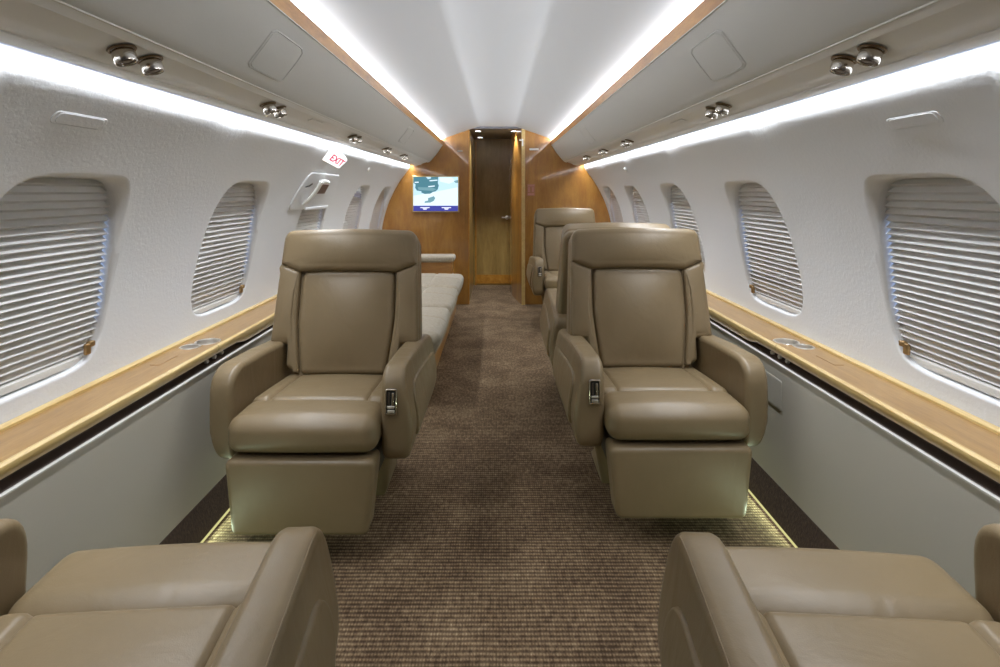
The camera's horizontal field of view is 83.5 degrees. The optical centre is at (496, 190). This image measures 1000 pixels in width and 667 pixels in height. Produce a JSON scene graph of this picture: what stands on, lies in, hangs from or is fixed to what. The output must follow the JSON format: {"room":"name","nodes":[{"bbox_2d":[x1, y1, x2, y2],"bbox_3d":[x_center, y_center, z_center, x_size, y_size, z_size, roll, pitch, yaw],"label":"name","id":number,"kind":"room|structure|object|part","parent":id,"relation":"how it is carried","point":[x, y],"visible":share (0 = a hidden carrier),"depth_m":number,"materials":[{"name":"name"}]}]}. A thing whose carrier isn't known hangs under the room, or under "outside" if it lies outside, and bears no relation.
{"room":"aircraft cabin","nodes":[
{"label":"aircraft cabin","id":0,"kind":"room"},
{"bbox_2d":[0,328,272,591],"bbox_3d":[-1.034,0.858,2.125,0.013,0.448,7.450,0,0,0],"label":"wall panel","id":1,"kind":"object","parent":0,"point":[134,481],"visible":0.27,"depth_m":1.56,"materials":[{"name":"beige plastic"}]},
{"bbox_2d":[159,475,229,544],"bbox_3d":[-1.018,1.134,2.125,0.032,0.112,7.450,0,0,0],"label":"baseboard","id":2,"kind":"structure","parent":1,"relation":"attached to","point":[203,517],"depth_m":1.93,"materials":[{"name":"carpet"}]},
{"bbox_2d":[0,42,409,423],"bbox_3d":[-1.058,0.138,2.135,0.310,0.955,7.470,0,0,0],"label":"wall","id":3,"kind":"structure","parent":0,"point":[179,155],"depth_m":1.80,"materials":[{"name":"white plastic"}]},
{"bbox_2d":[0,172,130,404],"bbox_3d":[-1.159,0.226,1.457,0.226,0.597,0.535,0,0,0],"label":"window","id":4,"kind":"structure","parent":3,"relation":"in","point":[60,232],"depth_m":1.50,"materials":[{"name":"white plastic"}]},
{"bbox_3d":[-1.238,0.499,1.453,0.024,0.022,0.506,0,0,0],"label":"rail","id":5,"kind":"part","parent":4,"relation":"part of","materials":[{"name":"white plastic"}]},
{"bbox_2d":[50,111,107,129],"bbox_3d":[-0.969,-0.163,1.300,0.026,0.031,0.166,0,0,0],"label":"cover plate","id":6,"kind":"object","parent":3,"relation":"attached to","point":[59,117],"visible":1,"depth_m":1.29,"materials":[{"name":"white plastic"}]},
{"bbox_2d":[0,294,276,493],"bbox_3d":[-1.123,0.601,2.125,0.179,0.062,7.450,0,0,0],"label":"ledge","id":7,"kind":"object","parent":3,"relation":"attached to","point":[30,441],"visible":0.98,"depth_m":1.59,"materials":[{"name":"brown wood"}]},
{"bbox_3d":[-1.200,0.575,2.125,0.024,0.009,7.450,0,0,0],"label":"moulding","id":8,"kind":"part","parent":7,"relation":"part of","materials":[{"name":"brown wood"}]},
{"bbox_2d":[190,180,269,316],"bbox_3d":[-1.159,0.226,2.452,0.226,0.597,0.535,0,0,0],"label":"window","id":9,"kind":"structure","parent":3,"relation":"in","point":[221,272],"depth_m":2.47,"materials":[{"name":"white plastic"}]},
{"bbox_3d":[-1.238,0.499,2.448,0.024,0.022,0.506,0,0,0],"label":"rail","id":10,"kind":"part","parent":9,"relation":"part of","materials":[{"name":"white plastic"}]},
{"bbox_2d":[295,208,326,229],"bbox_3d":[-1.159,0.226,3.487,0.226,0.597,0.535,0,0,0],"label":"window","id":11,"kind":"structure","parent":3,"relation":"in","point":[309,219],"depth_m":3.55,"materials":[{"name":"white plastic"}]},
{"bbox_2d":[289,172,338,210],"bbox_3d":[-1.060,0.002,3.359,0.173,0.232,0.731,0,0,0],"label":"hatch cover","id":12,"kind":"object","parent":3,"relation":"attached to","point":[317,191],"visible":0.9,"depth_m":3.23,"materials":[{"name":"white plastic"}]},
{"bbox_3d":[-1.037,0.010,3.214,0.128,0.153,0.190,0,0,0],"label":"pull lever","id":13,"kind":"part","parent":12,"relation":"part of","materials":[{"name":"white plastic"}]},
{"bbox_2d":[322,146,347,167],"bbox_3d":[-0.923,-0.198,3.147,0.096,0.145,0.185,0,0,29],"label":"exit sign","id":14,"kind":"object","parent":3,"relation":"attached to","point":[333,156],"visible":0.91,"depth_m":3.13,"materials":[{"name":"white plastic"}]},
{"bbox_2d":[342,185,369,228],"bbox_3d":[-1.159,0.226,4.512,0.226,0.597,0.535,0,0,0],"label":"window","id":15,"kind":"structure","parent":3,"relation":"in","point":[352,217],"depth_m":4.63,"materials":[{"name":"white plastic"}]},
{"bbox_2d":[342,187,361,228],"bbox_3d":[-1.185,0.226,4.503,0.144,0.597,0.516,0,0,0],"label":"blind","id":16,"kind":"object","parent":15,"relation":"attached to","point":[352,217],"depth_m":4.60,"materials":[{"name":"white plastic"}]},
{"bbox_2d":[368,186,391,228],"bbox_3d":[-1.159,0.226,5.457,0.226,0.597,0.535,0,0,0],"label":"window","id":17,"kind":"structure","parent":3,"relation":"in","point":[375,221],"depth_m":5.59,"materials":[{"name":"white plastic"}]},
{"bbox_2d":[368,190,383,228],"bbox_3d":[-1.185,0.226,5.448,0.144,0.597,0.516,0,0,0],"label":"blind","id":18,"kind":"object","parent":17,"relation":"attached to","point":[375,221],"depth_m":5.55,"materials":[{"name":"white plastic"}]},
{"bbox_2d":[470,131,473,298],"bbox_3d":[-0.310,0.215,6.510,0.040,1.950,1.180,0,0,0],"label":"wall","id":19,"kind":"structure","parent":0,"point":[471,136],"depth_m":6.37,"materials":[{"name":"brown wood"}]},
{"bbox_2d":[474,139,508,284],"bbox_3d":[-0.020,0.270,7.048,0.540,1.840,0.084,0,0,0],"label":"door","id":20,"kind":"structure","parent":19,"relation":"in","point":[491,156],"depth_m":7.05,"materials":[{"name":"brown wood"}]},
{"bbox_3d":[-0.058,1.115,7.046,0.420,0.110,0.008,0,0,0],"label":"kick rail","id":21,"kind":"part","parent":20,"relation":"part of","materials":[{"name":"brown wood"}]},
{"bbox_2d":[470,127,520,138],"bbox_3d":[-0.015,-0.678,6.487,0.630,0.064,1.265,0,0,0],"label":"ceiling","id":22,"kind":"structure","parent":0,"point":[487,132],"depth_m":6.24,"materials":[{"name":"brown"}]},
{"bbox_2d":[382,130,610,303],"bbox_3d":[0.000,0.225,5.885,2.640,1.970,0.070,0,0,0],"label":"wall","id":23,"kind":"structure","parent":0,"point":[437,232],"depth_m":5.85,"materials":[{"name":"brown wood"}]},
{"bbox_2d":[412,176,458,211],"bbox_3d":[-0.637,0.037,5.832,0.488,0.380,0.034,0,0,0],"label":"monitor","id":24,"kind":"object","parent":23,"relation":"attached to","point":[429,193],"visible":1,"depth_m":5.82,"materials":[{"name":"blue"}]},
{"bbox_2d":[469,130,469,303],"bbox_3d":[-0.292,0.240,5.863,0.009,1.900,0.034,0,0,0],"label":"trim","id":25,"kind":"structure","parent":23,"relation":"attached to","point":[469,130],"depth_m":5.87,"materials":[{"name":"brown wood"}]},
{"bbox_2d":[527,184,534,195],"bbox_3d":[0.355,-0.005,5.848,0.084,0.124,0.004,0,0,0],"label":"placard","id":26,"kind":"object","parent":23,"relation":"attached to","point":[530,187],"visible":1,"depth_m":5.85,"materials":[{"name":"brown"}]},
{"bbox_2d":[291,0,702,138],"bbox_3d":[0.000,-0.568,2.125,1.400,0.200,7.450,0,0,0],"label":"ceiling","id":27,"kind":"structure","parent":0,"point":[458,66],"depth_m":2.43,"materials":[{"name":"smooth white plastic panel"},{"name":"wood veneer trim"}]},
{"bbox_2d":[0,0,443,165],"bbox_3d":[-0.708,-0.386,2.125,0.299,0.260,7.450,0,0,0],"label":"panel","id":28,"kind":"object","parent":27,"relation":"attached to","point":[239,56],"visible":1,"depth_m":1.46,"materials":[{"name":"grey plastic"}]},
{"bbox_2d":[106,44,137,66],"bbox_3d":[-0.755,-0.272,1.130,0.054,0.042,0.053,0,0,0],"label":"air nozzle","id":29,"kind":"object","parent":28,"relation":"attached to","point":[123,55],"visible":1,"depth_m":1.12,"materials":[{"name":"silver metal"}]},
{"bbox_2d":[116,59,135,64],"bbox_3d":[-0.748,-0.260,1.131,0.034,0.012,0.036,0,0,0],"label":"outlet","id":30,"kind":"object","parent":29,"relation":"attached to","point":[118,61],"depth_m":1.13,"materials":[{"name":"silver metal"}]},
{"bbox_2d":[137,55,163,75],"bbox_3d":[-0.755,-0.272,1.220,0.054,0.042,0.053,0,0,0],"label":"air nozzle","id":31,"kind":"object","parent":28,"relation":"attached to","point":[151,65],"visible":0.99,"depth_m":1.21,"materials":[{"name":"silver metal"}]},
{"bbox_2d":[145,69,162,73],"bbox_3d":[-0.748,-0.260,1.221,0.034,0.012,0.036,0,0,0],"label":"outlet","id":32,"kind":"object","parent":31,"relation":"attached to","point":[147,71],"depth_m":1.22,"materials":[{"name":"silver metal"}]},
{"bbox_2d":[260,102,276,114],"bbox_3d":[-0.755,-0.272,1.850,0.054,0.042,0.053,0,0,0],"label":"air nozzle","id":33,"kind":"object","parent":28,"relation":"attached to","point":[268,108],"visible":1,"depth_m":1.83,"materials":[{"name":"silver metal"}]},
{"bbox_3d":[-0.631,-0.383,1.610,0.078,0.104,0.245,0,0,0],"label":"access door","id":34,"kind":"part","parent":28,"relation":"part of","materials":[{"name":"grey plastic"}]},
{"bbox_2d":[274,106,286,117],"bbox_3d":[-0.755,-0.272,1.940,0.054,0.042,0.053,0,0,0],"label":"air nozzle","id":35,"kind":"object","parent":28,"relation":"attached to","point":[281,112],"visible":0.8,"depth_m":1.93,"materials":[{"name":"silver metal"}]},
{"bbox_3d":[-0.756,-0.286,2.340,0.023,0.010,0.150,0,0,0],"label":"service plate","id":36,"kind":"part","parent":28,"relation":"part of","materials":[{"name":"white plastic"}]},
{"bbox_2d":[347,134,357,142],"bbox_3d":[-0.755,-0.272,2.930,0.054,0.042,0.053,0,0,0],"label":"air nozzle","id":37,"kind":"object","parent":28,"relation":"attached to","point":[352,138],"visible":1,"depth_m":2.91,"materials":[{"name":"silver metal"}]},
{"bbox_2d":[354,136,362,143],"bbox_3d":[-0.755,-0.272,3.030,0.054,0.042,0.053,0,0,0],"label":"air nozzle","id":38,"kind":"object","parent":28,"relation":"attached to","point":[359,137],"visible":0.71,"depth_m":3.02,"materials":[{"name":"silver metal"}]},
{"bbox_2d":[382,147,389,153],"bbox_3d":[-0.755,-0.272,3.800,0.054,0.042,0.053,0,0,0],"label":"air nozzle","id":39,"kind":"object","parent":28,"relation":"attached to","point":[385,150],"visible":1,"depth_m":3.78,"materials":[{"name":"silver metal"}]},
{"bbox_3d":[-0.631,-0.383,3.900,0.078,0.104,0.245,0,0,0],"label":"access door","id":40,"kind":"part","parent":28,"relation":"part of","materials":[{"name":"grey plastic"}]},
{"bbox_2d":[550,0,999,165],"bbox_3d":[0.708,-0.386,2.125,0.299,0.260,7.450,0,0,0],"label":"panel","id":41,"kind":"object","parent":27,"relation":"attached to","point":[749,56],"visible":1,"depth_m":1.46,"materials":[{"name":"grey plastic"}]},
{"bbox_3d":[0.631,-0.383,3.900,0.078,0.104,0.245,0,0,0],"label":"access door","id":42,"kind":"part","parent":41,"relation":"part of","materials":[{"name":"grey plastic"}]},
{"bbox_2d":[624,139,633,146],"bbox_3d":[0.755,-0.272,3.200,0.054,0.042,0.053,0,0,0],"label":"air nozzle","id":43,"kind":"object","parent":41,"relation":"attached to","point":[627,142],"visible":1,"depth_m":3.18,"materials":[{"name":"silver metal"}]},
{"bbox_3d":[0.756,-0.286,2.340,0.023,0.010,0.150,0,0,0],"label":"service plate","id":44,"kind":"part","parent":41,"relation":"part of","materials":[{"name":"white plastic"}]},
{"bbox_2d":[705,107,717,118],"bbox_3d":[0.755,-0.272,1.960,0.054,0.042,0.053,0,0,0],"label":"air nozzle","id":45,"kind":"object","parent":41,"relation":"attached to","point":[710,111],"visible":0.78,"depth_m":1.95,"materials":[{"name":"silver metal"}]},
{"bbox_3d":[0.631,-0.383,1.610,0.078,0.104,0.245,0,0,0],"label":"access door","id":46,"kind":"part","parent":41,"relation":"part of","materials":[{"name":"grey plastic"}]},
{"bbox_2d":[715,102,731,115],"bbox_3d":[0.755,-0.272,1.870,0.054,0.042,0.053,0,0,0],"label":"air nozzle","id":47,"kind":"object","parent":41,"relation":"attached to","point":[721,108],"visible":1,"depth_m":1.85,"materials":[{"name":"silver metal"}]},
{"bbox_2d":[830,55,856,75],"bbox_3d":[0.755,-0.272,1.220,0.054,0.042,0.053,0,0,0],"label":"air nozzle","id":48,"kind":"object","parent":41,"relation":"attached to","point":[842,65],"visible":0.97,"depth_m":1.21,"materials":[{"name":"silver metal"}]},
{"bbox_2d":[831,69,848,73],"bbox_3d":[0.748,-0.260,1.221,0.034,0.012,0.036,0,0,0],"label":"outlet","id":49,"kind":"object","parent":48,"relation":"attached to","point":[835,71],"depth_m":1.22,"materials":[{"name":"silver metal"}]},
{"bbox_2d":[856,44,887,66],"bbox_3d":[0.755,-0.272,1.130,0.054,0.042,0.053,0,0,0],"label":"air nozzle","id":50,"kind":"object","parent":41,"relation":"attached to","point":[869,55],"visible":1,"depth_m":1.12,"materials":[{"name":"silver metal"}]},
{"bbox_2d":[858,59,877,64],"bbox_3d":[0.748,-0.260,1.131,0.034,0.012,0.036,0,0,0],"label":"outlet","id":51,"kind":"object","parent":50,"relation":"attached to","point":[860,61],"depth_m":1.13,"materials":[{"name":"silver metal"}]},
{"bbox_2d":[203,285,794,666],"bbox_3d":[0.000,1.190,2.775,2.120,0.001,8.750,0,0,0],"label":"floor","id":52,"kind":"structure","parent":0,"point":[499,540],"depth_m":1.90,"materials":[{"name":"brown carpet"}]},
{"bbox_2d":[0,518,338,666],"bbox_3d":[-0.599,0.741,0.680,0.702,0.898,1.015,0,0,-4],"label":"seat","id":53,"kind":"object","parent":52,"relation":"on","point":[274,603],"visible":1,"depth_m":0.94,"materials":[{"name":"beige leather"}]},
{"bbox_3d":[-0.902,0.752,0.718,0.089,0.325,0.688,0,0,-4],"label":"armrest","id":54,"kind":"part","parent":53,"relation":"part of","materials":[{"name":"beige leather"}]},
{"bbox_2d":[0,604,240,666],"bbox_3d":[-0.618,0.802,0.769,0.482,0.154,0.452,0,0,-4],"label":"seat cushion","id":55,"kind":"object","parent":53,"relation":"on","point":[31,635],"depth_m":0.92,"materials":[{"name":"beige leather"}]},
{"bbox_3d":[-0.313,0.752,0.695,0.112,0.325,0.688,0,0,-4],"label":"armrest","id":56,"kind":"part","parent":53,"relation":"part of","materials":[{"name":"beige leather"}]},
{"bbox_3d":[-0.273,0.763,0.692,0.050,0.194,0.526,0,0,-4],"label":"arm panel","id":57,"kind":"part","parent":53,"relation":"part of","materials":[{"name":"beige leather"}]},
{"bbox_2d":[200,508,229,542],"bbox_3d":[-0.996,1.187,3.415,0.006,0.004,4.830,0,0,0],"label":"light strip","id":58,"kind":"object","parent":52,"relation":"on","point":[228,510],"visible":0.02,"depth_m":1.98,"materials":[{"name":"yellow plastic"}]},
{"bbox_2d":[210,229,436,534],"bbox_3d":[-0.613,0.677,2.145,0.702,1.026,0.767,0,0,0],"label":"seat","id":59,"kind":"object","parent":52,"relation":"on","point":[313,422],"visible":1,"depth_m":1.97,"materials":[{"name":"beige leather"}]},
{"bbox_3d":[-0.913,0.752,2.176,0.089,0.325,0.688,0,0,0],"label":"armrest","id":60,"kind":"part","parent":59,"relation":"part of","materials":[{"name":"beige leather"}]},
{"bbox_2d":[252,374,382,403],"bbox_3d":[-0.625,0.802,2.179,0.482,0.154,0.452,0,0,0],"label":"seat cushion","id":61,"kind":"object","parent":59,"relation":"on","point":[363,387],"depth_m":2.07,"materials":[{"name":"beige leather"}]},
{"bbox_3d":[-0.625,0.543,2.330,0.398,0.410,0.133,0,0,0],"label":"panel","id":62,"kind":"part","parent":59,"relation":"part of","materials":[{"name":"beige leather"}]},
{"bbox_3d":[-0.625,0.900,2.120,0.450,0.140,0.570,0,0,0],"label":"seat frame","id":63,"kind":"part","parent":59,"relation":"part of","materials":[{"name":"brown leather"}]},
{"bbox_3d":[-0.326,0.752,2.176,0.112,0.325,0.688,0,0,0],"label":"armrest","id":64,"kind":"part","parent":59,"relation":"part of","materials":[{"name":"beige leather"}]},
{"bbox_3d":[-0.287,0.763,2.182,0.050,0.194,0.526,0,0,0],"label":"arm panel","id":65,"kind":"part","parent":59,"relation":"part of","materials":[{"name":"beige leather"}]},
{"bbox_2d":[421,254,463,366],"bbox_3d":[-0.662,0.790,4.312,0.717,0.800,2.536,0,0,0],"label":"sofa","id":66,"kind":"object","parent":52,"relation":"on","point":[441,288],"visible":0.3,"depth_m":4.24,"materials":[{"name":"beige fabric"}]},
{"bbox_2d":[422,307,449,353],"bbox_3d":[-0.660,0.874,3.417,0.713,0.239,0.739,0,0,0],"label":"seat cushion","id":67,"kind":"object","parent":66,"relation":"on","point":[435,320],"depth_m":3.30,"materials":[{"name":"beige fabric"}]},
{"bbox_3d":[-0.725,0.812,5.460,0.590,0.275,0.200,0,0,0],"label":"arm panel","id":68,"kind":"part","parent":66,"relation":"part of","materials":[{"name":"brown wood"}]},
{"bbox_2d":[422,287,457,315],"bbox_3d":[-0.660,0.874,4.170,0.713,0.239,0.739,0,0,0],"label":"seat cushion","id":69,"kind":"object","parent":66,"relation":"on","point":[431,296],"depth_m":4.04,"materials":[{"name":"beige fabric"}]},
{"bbox_2d":[421,273,463,294],"bbox_3d":[-0.660,0.874,4.923,0.713,0.239,0.739,0,0,0],"label":"seat cushion","id":70,"kind":"object","parent":66,"relation":"on","point":[441,280],"depth_m":4.78,"materials":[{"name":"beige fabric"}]},
{"bbox_2d":[526,208,594,300],"bbox_3d":[0.633,0.677,5.080,0.702,1.026,0.767,0,0,0],"label":"seat","id":71,"kind":"object","parent":52,"relation":"on","point":[543,266],"visible":0.51,"depth_m":5.25,"materials":[{"name":"beige leather"}]},
{"bbox_3d":[0.307,0.763,5.117,0.050,0.194,0.526,0,0,0],"label":"arm panel","id":72,"kind":"part","parent":71,"relation":"part of","materials":[{"name":"beige leather"}]},
{"bbox_3d":[0.346,0.752,5.111,0.112,0.325,0.688,0,0,0],"label":"armrest","id":73,"kind":"part","parent":71,"relation":"part of","materials":[{"name":"beige leather"}]},
{"bbox_2d":[544,271,557,275],"bbox_3d":[0.645,0.802,5.114,0.482,0.154,0.452,0,0,0],"label":"seat cushion","id":74,"kind":"object","parent":71,"relation":"on","point":[545,272],"depth_m":4.98,"materials":[{"name":"beige leather"}]},
{"bbox_3d":[0.645,0.543,5.265,0.398,0.410,0.133,0,0,0],"label":"panel","id":75,"kind":"part","parent":71,"relation":"part of","materials":[{"name":"beige leather"}]},
{"bbox_2d":[540,222,669,366],"bbox_3d":[0.603,0.677,3.140,0.702,1.026,0.767,0,0,0],"label":"seat","id":76,"kind":"object","parent":52,"relation":"on","point":[553,316],"visible":0.2,"depth_m":2.84,"materials":[{"name":"beige leather"}]},
{"bbox_3d":[0.277,0.763,3.103,0.050,0.194,0.526,0,0,0],"label":"arm panel","id":77,"kind":"part","parent":76,"relation":"part of","materials":[{"name":"beige leather"}]},
{"bbox_3d":[0.316,0.752,3.109,0.112,0.325,0.688,0,0,0],"label":"armrest","id":78,"kind":"part","parent":76,"relation":"part of","materials":[{"name":"beige leather"}]},
{"bbox_2d":[553,227,767,517],"bbox_3d":[0.602,0.677,2.235,0.702,1.026,0.767,0,0,0],"label":"seat","id":79,"kind":"object","parent":52,"relation":"on","point":[671,410],"visible":1,"depth_m":2.06,"materials":[{"name":"beige leather"}]},
{"bbox_3d":[0.276,0.763,2.272,0.050,0.194,0.526,0,0,0],"label":"arm panel","id":80,"kind":"part","parent":79,"relation":"part of","materials":[{"name":"beige leather"}]},
{"bbox_3d":[0.315,0.752,2.266,0.112,0.325,0.688,0,0,0],"label":"armrest","id":81,"kind":"part","parent":79,"relation":"part of","materials":[{"name":"beige leather"}]},
{"bbox_3d":[0.614,0.900,2.210,0.450,0.140,0.570,0,0,0],"label":"seat frame","id":82,"kind":"part","parent":79,"relation":"part of","materials":[{"name":"brown leather"}]},
{"bbox_3d":[0.614,0.543,2.420,0.398,0.410,0.133,0,0,0],"label":"panel","id":83,"kind":"part","parent":79,"relation":"part of","materials":[{"name":"beige leather"}]},
{"bbox_2d":[603,367,727,394],"bbox_3d":[0.614,0.802,2.269,0.482,0.154,0.452,0,0,0],"label":"seat cushion","id":84,"kind":"object","parent":79,"relation":"on","point":[615,378],"depth_m":2.16,"materials":[{"name":"beige leather"}]},
{"bbox_3d":[0.902,0.752,2.266,0.089,0.325,0.688,0,0,0],"label":"armrest","id":85,"kind":"part","parent":79,"relation":"part of","materials":[{"name":"beige leather"}]},
{"bbox_2d":[748,489,797,547],"bbox_3d":[0.996,1.187,3.415,0.006,0.004,4.830,0,0,0],"label":"light strip","id":86,"kind":"object","parent":52,"relation":"on","point":[749,491],"visible":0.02,"depth_m":2.02,"materials":[{"name":"yellow plastic"}]},
{"bbox_2d":[658,523,999,666],"bbox_3d":[0.599,0.741,0.664,0.702,0.898,1.015,0,0,4],"label":"seat","id":87,"kind":"object","parent":52,"relation":"on","point":[720,605],"visible":1,"depth_m":0.94,"materials":[{"name":"beige leather"}]},
{"bbox_3d":[0.273,0.763,0.676,0.050,0.194,0.526,0,0,4],"label":"arm panel","id":88,"kind":"part","parent":87,"relation":"part of","materials":[{"name":"beige leather"}]},
{"bbox_3d":[0.313,0.752,0.679,0.112,0.325,0.688,0,0,4],"label":"armrest","id":89,"kind":"part","parent":87,"relation":"part of","materials":[{"name":"beige leather"}]},
{"bbox_2d":[758,612,999,666],"bbox_3d":[0.618,0.802,0.753,0.482,0.154,0.452,0,0,4],"label":"seat cushion","id":90,"kind":"object","parent":87,"relation":"on","point":[800,639],"depth_m":0.91,"materials":[{"name":"beige leather"}]},
{"bbox_3d":[0.902,0.752,0.702,0.089,0.325,0.688,0,0,4],"label":"armrest","id":91,"kind":"part","parent":87,"relation":"part of","materials":[{"name":"beige leather"}]},
{"bbox_2d":[509,129,521,304],"bbox_3d":[0.183,0.215,6.463,0.044,1.950,1.274,0,0,-5],"label":"wall","id":92,"kind":"structure","parent":0,"point":[515,146],"depth_m":6.13,"materials":[{"name":"brown wood"}]},
{"bbox_2d":[522,129,524,304],"bbox_3d":[0.274,0.240,5.854,0.036,1.900,0.052,0,0,0],"label":"trim","id":93,"kind":"structure","parent":92,"relation":"attached to","point":[523,130],"depth_m":5.83,"materials":[{"name":"brown wood"}]},
{"bbox_2d":[584,40,999,426],"bbox_3d":[1.058,0.138,2.135,0.310,0.955,7.470,0,0,0],"label":"wall","id":94,"kind":"structure","parent":0,"point":[814,155],"depth_m":1.81,"materials":[{"name":"white plastic"}]},
{"bbox_2d":[602,186,623,221],"bbox_3d":[1.159,0.226,5.457,0.226,0.597,0.535,0,0,0],"label":"window","id":95,"kind":"structure","parent":94,"relation":"in","point":[617,216],"depth_m":5.60,"materials":[{"name":"white plastic"}]},
{"bbox_2d":[610,190,623,221],"bbox_3d":[1.185,0.226,5.448,0.144,0.597,0.516,0,0,0],"label":"blind","id":96,"kind":"object","parent":95,"relation":"attached to","point":[617,216],"depth_m":5.56,"materials":[{"name":"white plastic"}]},
{"bbox_2d":[624,185,650,222],"bbox_3d":[1.159,0.226,4.512,0.226,0.597,0.535,0,0,0],"label":"window","id":97,"kind":"structure","parent":94,"relation":"in","point":[640,213],"depth_m":4.64,"materials":[{"name":"white plastic"}]},
{"bbox_2d":[632,187,650,222],"bbox_3d":[1.185,0.226,4.503,0.144,0.597,0.516,0,0,0],"label":"blind","id":98,"kind":"object","parent":97,"relation":"attached to","point":[640,213],"depth_m":4.60,"materials":[{"name":"white plastic"}]},
{"bbox_2d":[659,183,705,274],"bbox_3d":[1.159,0.226,3.487,0.226,0.597,0.535,0,0,0],"label":"window","id":99,"kind":"structure","parent":94,"relation":"in","point":[681,215],"depth_m":3.55,"materials":[{"name":"white plastic"}]},
{"bbox_2d":[724,180,803,316],"bbox_3d":[1.159,0.226,2.452,0.226,0.597,0.535,0,0,0],"label":"window","id":100,"kind":"structure","parent":94,"relation":"in","point":[772,272],"depth_m":2.47,"materials":[{"name":"white plastic"}]},
{"bbox_3d":[1.238,0.499,2.448,0.024,0.022,0.506,0,0,0],"label":"rail","id":101,"kind":"part","parent":100,"relation":"part of","materials":[{"name":"white plastic"}]},
{"bbox_2d":[706,289,999,496],"bbox_3d":[1.123,0.601,2.125,0.179,0.062,7.450,0,0,0],"label":"ledge","id":102,"kind":"object","parent":94,"relation":"attached to","point":[963,441],"visible":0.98,"depth_m":1.59,"materials":[{"name":"brown wood"}]},
{"bbox_2d":[886,111,943,129],"bbox_3d":[0.969,-0.163,1.300,0.026,0.031,0.166,0,0,0],"label":"cover plate","id":103,"kind":"object","parent":94,"relation":"attached to","point":[930,117],"visible":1,"depth_m":1.29,"materials":[{"name":"white plastic"}]},
{"bbox_2d":[863,172,999,406],"bbox_3d":[1.159,0.226,1.457,0.226,0.597,0.535,0,0,0],"label":"window","id":104,"kind":"structure","parent":94,"relation":"in","point":[937,235],"depth_m":1.49,"materials":[{"name":"white plastic"}]},
{"bbox_3d":[1.238,0.499,1.453,0.024,0.022,0.506,0,0,0],"label":"rail","id":105,"kind":"part","parent":104,"relation":"part of","materials":[{"name":"white plastic"}]},
{"bbox_2d":[710,321,999,597],"bbox_3d":[1.034,0.858,2.125,0.013,0.448,7.450,0,0,0],"label":"wall panel","id":106,"kind":"object","parent":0,"point":[865,486],"visible":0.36,"depth_m":1.57,"materials":[{"name":"beige plastic"}]},
{"bbox_2d":[765,370,781,410],"bbox_3d":[1.029,0.745,2.100,0.002,0.110,0.150,0,0,0],"label":"outlet cover","id":107,"kind":"object","parent":106,"relation":"attached to","point":[774,384],"visible":0.73,"depth_m":2.07,"materials":[{"name":"beige plastic"}]},
{"bbox_2d":[748,458,839,549],"bbox_3d":[1.018,1.134,2.125,0.032,0.112,7.450,0,0,0],"label":"baseboard","id":108,"kind":"structure","parent":106,"relation":"attached to","point":[790,517],"depth_m":1.97,"materials":[{"name":"carpet"}]}
]}

